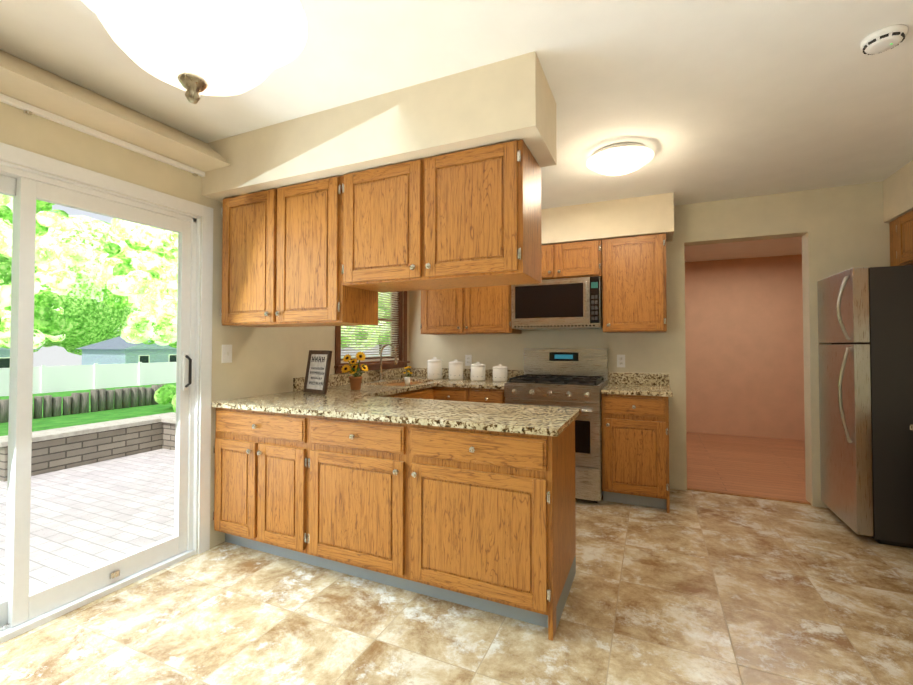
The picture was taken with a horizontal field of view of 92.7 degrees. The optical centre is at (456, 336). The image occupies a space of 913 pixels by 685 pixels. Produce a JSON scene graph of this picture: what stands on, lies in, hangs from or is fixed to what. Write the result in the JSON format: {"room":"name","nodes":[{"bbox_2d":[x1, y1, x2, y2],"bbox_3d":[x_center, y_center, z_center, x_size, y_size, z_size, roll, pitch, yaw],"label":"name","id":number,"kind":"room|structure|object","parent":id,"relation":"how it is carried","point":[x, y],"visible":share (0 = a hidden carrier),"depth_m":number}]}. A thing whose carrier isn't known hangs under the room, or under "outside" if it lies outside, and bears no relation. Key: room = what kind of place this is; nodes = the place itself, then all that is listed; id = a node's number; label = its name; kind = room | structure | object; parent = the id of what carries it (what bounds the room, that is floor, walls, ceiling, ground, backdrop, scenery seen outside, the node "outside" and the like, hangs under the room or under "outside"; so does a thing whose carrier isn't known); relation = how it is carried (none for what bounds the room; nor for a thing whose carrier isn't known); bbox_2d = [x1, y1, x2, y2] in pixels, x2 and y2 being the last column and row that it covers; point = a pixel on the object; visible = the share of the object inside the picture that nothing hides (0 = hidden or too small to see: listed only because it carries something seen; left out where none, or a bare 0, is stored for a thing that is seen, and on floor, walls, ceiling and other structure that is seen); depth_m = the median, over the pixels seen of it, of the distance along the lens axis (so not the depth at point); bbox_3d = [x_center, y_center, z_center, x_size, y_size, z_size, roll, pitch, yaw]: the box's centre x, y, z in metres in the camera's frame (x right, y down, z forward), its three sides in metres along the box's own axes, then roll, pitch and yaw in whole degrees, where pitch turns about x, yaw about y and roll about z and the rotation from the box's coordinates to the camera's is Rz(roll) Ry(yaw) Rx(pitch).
{"room":"kitchen","nodes":[
{"label":"kitchen","id":0,"kind":"room"},
{"bbox_2d":[0,50,230,171],"bbox_3d":[-2.394,-1.121,0.435,0.260,0.170,4.720,-1,-1,24],"label":"valance","id":1,"kind":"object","parent":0,"point":[30,83],"depth_m":2.02},
{"bbox_2d":[0,102,408,553],"bbox_3d":[-2.078,0.047,1.625,0.160,2.460,7.510,-1,-1,24],"label":"wall","id":2,"kind":"structure","parent":0,"point":[269,360],"depth_m":2.71},
{"bbox_2d":[0,93,204,176],"bbox_3d":[-1.957,-0.991,1.679,0.027,0.038,2.150,-1,-1,24],"label":"rail","id":3,"kind":"object","parent":2,"relation":"attached to","point":[28,109],"visible":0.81,"depth_m":2.10},
{"bbox_2d":[0,142,212,643],"bbox_3d":[-1.930,0.238,1.900,0.151,2.090,1.760,-1,-1,24],"label":"door frame","id":4,"kind":"structure","parent":2,"relation":"attached to","point":[23,610],"depth_m":2.17},
{"bbox_2d":[222,345,231,362],"bbox_3d":[-1.462,0.109,2.778,0.013,0.116,0.070,-1,-1,24],"label":"electrical outlet plate","id":5,"kind":"object","parent":2,"relation":"attached to","point":[226,353],"depth_m":2.77},
{"bbox_2d":[293,368,410,390],"bbox_3d":[-0.873,0.380,4.071,0.020,0.100,1.720,-1,-1,24],"label":"backsplash","id":6,"kind":"structure","parent":2,"relation":"attached to","point":[369,376],"depth_m":4.05},
{"bbox_2d":[334,291,409,373],"bbox_3d":[-0.834,-0.181,4.288,0.165,1.020,1.200,-1,-1,24],"label":"window","id":7,"kind":"structure","parent":2,"relation":"in","point":[376,366],"depth_m":4.68},
{"bbox_2d":[341,292,398,362],"bbox_3d":[-0.839,-0.178,4.290,0.042,0.846,1.010,-1,-1,24],"label":"window blinds","id":8,"kind":"object","parent":7,"relation":"attached to","point":[385,320],"visible":0.44,"depth_m":4.42},
{"bbox_2d":[202,51,556,201],"bbox_3d":[-0.520,-1.013,2.414,2.050,0.310,0.430,-1,-1,24],"label":"soffit","id":9,"kind":"structure","parent":0,"point":[506,100],"depth_m":2.08},
{"bbox_2d":[220,176,377,326],"bbox_3d":[-0.967,-0.460,2.627,0.923,0.783,0.379,-1,-1,24],"label":"upper cabinet","id":10,"kind":"object","parent":9,"relation":"hanging from","point":[282,255],"visible":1,"depth_m":2.45},
{"bbox_2d":[342,139,541,292],"bbox_3d":[-0.094,-0.565,2.242,0.978,0.588,0.399,-1,-1,24],"label":"upper cabinet","id":11,"kind":"object","parent":9,"relation":"hanging from","point":[467,218],"visible":0.98,"depth_m":2.06},
{"bbox_2d":[0,432,912,684],"bbox_3d":[1.367,1.338,1.639,6.410,0.120,10.410,-1,-1,24],"label":"floor","id":12,"kind":"structure","parent":0,"point":[692,587],"depth_m":1.99},
{"bbox_2d":[213,407,306,562],"bbox_3d":[-1.033,0.868,2.805,0.756,0.866,0.620,-1,-1,24],"label":"base cabinet","id":13,"kind":"object","parent":12,"relation":"on","point":[260,473],"depth_m":2.51},
{"bbox_2d":[307,415,406,589],"bbox_3d":[-0.401,0.862,2.521,0.630,0.866,0.620,-1,-1,24],"label":"base cabinet","id":14,"kind":"object","parent":12,"relation":"on","point":[357,468],"depth_m":2.24},
{"bbox_2d":[387,383,438,398],"bbox_3d":[-0.587,0.889,3.879,0.688,0.866,0.800,-1,-1,24],"label":"base cabinet","id":15,"kind":"object","parent":12,"relation":"on","point":[432,392],"depth_m":3.87},
{"bbox_2d":[439,387,504,402],"bbox_3d":[0.223,0.894,4.162,0.721,0.866,0.636,-1,-1,24],"label":"base cabinet","id":16,"kind":"object","parent":12,"relation":"on","point":[476,394],"depth_m":3.86},
{"bbox_2d":[327,375,442,394],"bbox_3d":[-0.589,0.442,3.942,0.643,0.030,1.720,-1,-1,24],"label":"countertop","id":17,"kind":"structure","parent":16,"relation":"on","point":[379,387],"depth_m":3.59},
{"bbox_2d":[303,350,331,394],"bbox_3d":[-1.006,0.256,3.153,0.260,0.309,0.066,-1,-1,38],"label":"sign board","id":18,"kind":"object","parent":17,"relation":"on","point":[317,371],"visible":1,"depth_m":3.14},
{"bbox_2d":[341,352,368,389],"bbox_3d":[-0.784,0.267,3.440,0.204,0.300,0.202,-1,-1,24],"label":"pot","id":19,"kind":"object","parent":17,"relation":"on","point":[355,381],"visible":1,"depth_m":3.40},
{"bbox_2d":[378,343,396,380],"bbox_3d":[-0.643,0.250,4.214,0.209,0.364,0.129,-1,-1,24],"label":"faucet","id":20,"kind":"object","parent":17,"relation":"on","point":[381,374],"visible":1,"depth_m":4.20},
{"bbox_2d":[403,366,411,384],"bbox_3d":[-0.426,0.340,3.797,0.086,0.169,0.080,-1,-1,24],"label":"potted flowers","id":21,"kind":"object","parent":17,"relation":"on","point":[407,380],"visible":1,"depth_m":3.78},
{"bbox_2d":[427,357,442,378],"bbox_3d":[-0.225,0.325,4.520,0.157,0.226,0.157,0,-1,18],"label":"canister","id":22,"kind":"object","parent":17,"relation":"on","point":[434,369],"depth_m":4.45},
{"bbox_2d":[448,359,463,379],"bbox_3d":[-0.006,0.335,4.421,0.154,0.203,0.153,0,-1,18],"label":"canister","id":23,"kind":"object","parent":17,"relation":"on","point":[455,367],"depth_m":4.36},
{"bbox_2d":[439,379,512,390],"bbox_3d":[0.237,0.446,4.156,0.685,0.030,0.651,-1,-1,24],"label":"countertop","id":24,"kind":"structure","parent":16,"relation":"on","point":[491,385],"depth_m":3.96},
{"bbox_2d":[470,362,485,380],"bbox_3d":[0.213,0.344,4.322,0.151,0.182,0.150,0,-1,18],"label":"canister","id":25,"kind":"object","parent":24,"relation":"on","point":[477,369],"depth_m":4.26},
{"bbox_2d":[492,364,507,381],"bbox_3d":[0.423,0.353,4.228,0.148,0.161,0.147,0,-1,18],"label":"canister","id":26,"kind":"object","parent":24,"relation":"on","point":[500,373],"depth_m":4.17},
{"bbox_2d":[407,423,575,640],"bbox_3d":[0.205,0.857,2.248,0.700,0.866,0.620,-1,-1,24],"label":"base cabinet","id":27,"kind":"object","parent":12,"relation":"on","point":[460,492],"depth_m":1.97},
{"bbox_2d":[211,391,581,438],"bbox_3d":[-0.409,0.415,2.547,2.118,0.030,0.675,-1,-1,24],"label":"countertop","id":28,"kind":"structure","parent":27,"relation":"on","point":[516,419],"depth_m":2.33},
{"bbox_2d":[504,348,607,502],"bbox_3d":[0.882,0.712,3.803,0.770,1.215,0.752,-1,-1,24],"label":"range","id":29,"kind":"object","parent":12,"relation":"on","point":[568,377],"visible":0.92,"depth_m":3.55},
{"bbox_2d":[601,372,672,512],"bbox_3d":[1.486,0.818,3.579,0.502,0.995,0.665,-1,-1,24],"label":"base cabinet","id":30,"kind":"object","parent":12,"relation":"on","point":[635,435],"visible":1,"depth_m":3.33},
{"bbox_2d":[817,265,912,547],"bbox_3d":[2.965,0.428,2.925,0.798,1.750,0.653,-1,-1,24],"label":"refrigerator","id":31,"kind":"object","parent":12,"relation":"on","point":[865,321],"visible":1,"depth_m":2.74},
{"bbox_2d":[0,0,912,261],"bbox_3d":[1.367,-1.232,1.689,6.410,0.140,10.410,-1,-1,24],"label":"ceiling","id":32,"kind":"structure","parent":0,"point":[709,100],"depth_m":1.98},
{"bbox_2d":[81,0,307,103],"bbox_3d":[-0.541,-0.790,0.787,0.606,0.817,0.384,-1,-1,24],"label":"pendant light","id":33,"kind":"object","parent":32,"relation":"hanging from","point":[194,49],"visible":1,"depth_m":0.67},
{"bbox_2d":[586,142,653,175],"bbox_3d":[1.037,-1.104,2.771,0.404,0.112,0.404,-1,-1,24],"label":"flush ceiling light","id":34,"kind":"object","parent":32,"relation":"attached to","point":[617,159],"visible":1,"depth_m":2.67},
{"bbox_2d":[860,24,907,54],"bbox_3d":[1.682,-1.160,1.716,0.136,0.041,0.136,-1,-1,24],"label":"smoke detector","id":35,"kind":"object","parent":32,"relation":"attached to","point":[884,39],"visible":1,"depth_m":1.69},
{"bbox_2d":[541,192,673,244],"bbox_3d":[0.600,-0.978,4.177,2.645,0.310,0.375,-1,-1,24],"label":"soffit","id":36,"kind":"structure","parent":0,"point":[638,216],"depth_m":3.66},
{"bbox_2d":[409,181,889,507],"bbox_3d":[1.583,0.094,4.006,4.560,2.460,0.160,-1,-1,24],"label":"wall","id":37,"kind":"structure","parent":0,"point":[838,229],"depth_m":3.65},
{"bbox_2d":[411,367,523,378],"bbox_3d":[0.082,0.389,4.573,1.308,0.100,0.020,-1,-1,24],"label":"backsplash","id":38,"kind":"structure","parent":37,"relation":"attached to","point":[415,371],"depth_m":4.55},
{"bbox_2d":[465,355,471,365],"bbox_3d":[0.125,0.250,4.566,0.070,0.116,0.009,-1,-1,24],"label":"electrical outlet plate","id":39,"kind":"object","parent":37,"relation":"attached to","point":[468,358],"depth_m":4.56},
{"bbox_2d":[420,285,521,334],"bbox_3d":[0.132,-0.421,4.370,0.965,0.793,0.379,-1,-1,24],"label":"upper cabinet","id":40,"kind":"object","parent":37,"relation":"attached to","point":[470,310],"visible":0.5,"depth_m":4.21},
{"bbox_2d":[541,240,601,279],"bbox_3d":[0.937,-0.668,4.012,0.790,0.313,0.379,-1,-1,24],"label":"upper cabinet","id":41,"kind":"object","parent":37,"relation":"attached to","point":[580,259],"visible":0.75,"depth_m":3.81},
{"bbox_2d":[511,276,602,329],"bbox_3d":[0.923,-0.287,3.974,0.774,0.430,0.445,-1,-1,24],"label":"microwave","id":42,"kind":"object","parent":41,"relation":"attached to","point":[565,303],"visible":0.96,"depth_m":3.80},
{"bbox_2d":[617,355,624,366],"bbox_3d":[1.493,0.222,3.951,0.070,0.116,0.009,-1,-1,24],"label":"electrical outlet plate","id":43,"kind":"object","parent":37,"relation":"attached to","point":[620,358],"depth_m":3.95},
{"bbox_2d":[602,233,666,332],"bbox_3d":[1.526,-0.433,3.742,0.493,0.793,0.379,-1,-1,24],"label":"upper cabinet","id":44,"kind":"object","parent":37,"relation":"attached to","point":[634,297],"visible":1,"depth_m":3.59},
{"bbox_2d":[687,488,810,504],"bbox_3d":[2.382,1.313,3.590,0.860,0.006,0.040,-1,-1,24],"label":"threshold","id":45,"kind":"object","parent":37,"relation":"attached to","point":[768,498],"depth_m":3.56},
{"bbox_2d":[685,255,800,439],"bbox_3d":[3.913,0.135,6.088,5.700,2.460,0.150,-1,-1,24],"label":"wall","id":46,"kind":"structure","parent":0,"point":[744,349],"depth_m":5.99},
{"bbox_2d":[686,254,805,492],"bbox_3d":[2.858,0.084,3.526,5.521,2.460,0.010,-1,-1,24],"label":"wall","id":47,"kind":"structure","parent":0,"point":[799,257],"depth_m":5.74},
{"bbox_2d":[883,160,912,222],"bbox_3d":[1.847,-1.062,-0.121,0.350,0.310,7.190,-1,-1,24],"label":"soffit","id":48,"kind":"structure","parent":0,"point":[897,193],"depth_m":3.03},
{"bbox_3d":[2.047,0.009,-0.320,0.160,2.460,7.350,-1,-1,24],"label":"wall","id":49,"kind":"structure","parent":0,"visible":0},
{"bbox_2d":[889,210,912,265],"bbox_3d":[3.141,-0.674,2.772,0.365,0.348,0.830,-1,-1,24],"label":"upper cabinet","id":50,"kind":"object","parent":49,"relation":"attached to","point":[901,240],"visible":0.96,"depth_m":3.02},
{"label":"outside","id":51,"kind":"structure","parent":0,"visible":0},
{"bbox_2d":[3,215,389,355],"bbox_3d":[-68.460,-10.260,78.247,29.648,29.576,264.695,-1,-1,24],"label":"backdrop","id":52,"kind":"structure","parent":51,"point":[88,330],"depth_m":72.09},
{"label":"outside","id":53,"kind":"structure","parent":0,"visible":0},
{"bbox_2d":[0,448,174,598],"bbox_3d":[-5.008,1.399,-0.340,3.589,0.080,12.050,-1,-1,24],"label":"patio","id":54,"kind":"structure","parent":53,"point":[60,507],"depth_m":3.53},
{"bbox_2d":[0,416,159,481],"bbox_3d":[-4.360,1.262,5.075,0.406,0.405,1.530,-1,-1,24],"label":"wall","id":55,"kind":"structure","parent":54,"relation":"on","point":[71,447],"depth_m":5.01},
{"bbox_2d":[149,412,175,449],"bbox_3d":[-2.645,1.268,5.361,3.300,0.405,0.400,-1,-1,24],"label":"wall","id":56,"kind":"structure","parent":54,"relation":"on","point":[167,420],"depth_m":5.70},
{"bbox_2d":[0,383,175,435],"bbox_3d":[-49.648,4.077,38.331,116.789,3.840,150.000,-1,-1,24],"label":"lawn","id":57,"kind":"structure","parent":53,"point":[61,421],"depth_m":9.43},
{"bbox_2d":[0,384,169,422],"bbox_3d":[-9.733,1.477,7.171,0.232,0.628,12.022,-1,-1,24],"label":"edging","id":58,"kind":"object","parent":57,"relation":"on","point":[121,398],"depth_m":10.03},
{"bbox_2d":[0,336,176,367],"bbox_3d":[-47.260,2.056,39.764,17.000,5.563,49.500,-1,-1,24],"label":"house","id":59,"kind":"structure","parent":57,"relation":"on","point":[106,353],"depth_m":52.22},
{"bbox_2d":[154,384,175,412],"bbox_3d":[-6.005,1.428,11.080,1.998,0.822,3.298,-1,-1,24],"label":"shrubs","id":60,"kind":"object","parent":57,"relation":"on","point":[164,394],"depth_m":9.81},
{"bbox_2d":[0,355,389,395],"bbox_3d":[-20.843,2.402,25.354,0.200,1.680,130.070,-1,-1,24],"label":"fence","id":61,"kind":"object","parent":57,"relation":"on","point":[58,378],"depth_m":25.13},
{"bbox_2d":[0,194,390,353],"bbox_3d":[-26.498,-4.349,36.174,21.142,16.818,87.389,-1,-1,24],"label":"trees","id":62,"kind":"object","parent":57,"relation":"on","point":[135,279],"depth_m":30.92}
]}

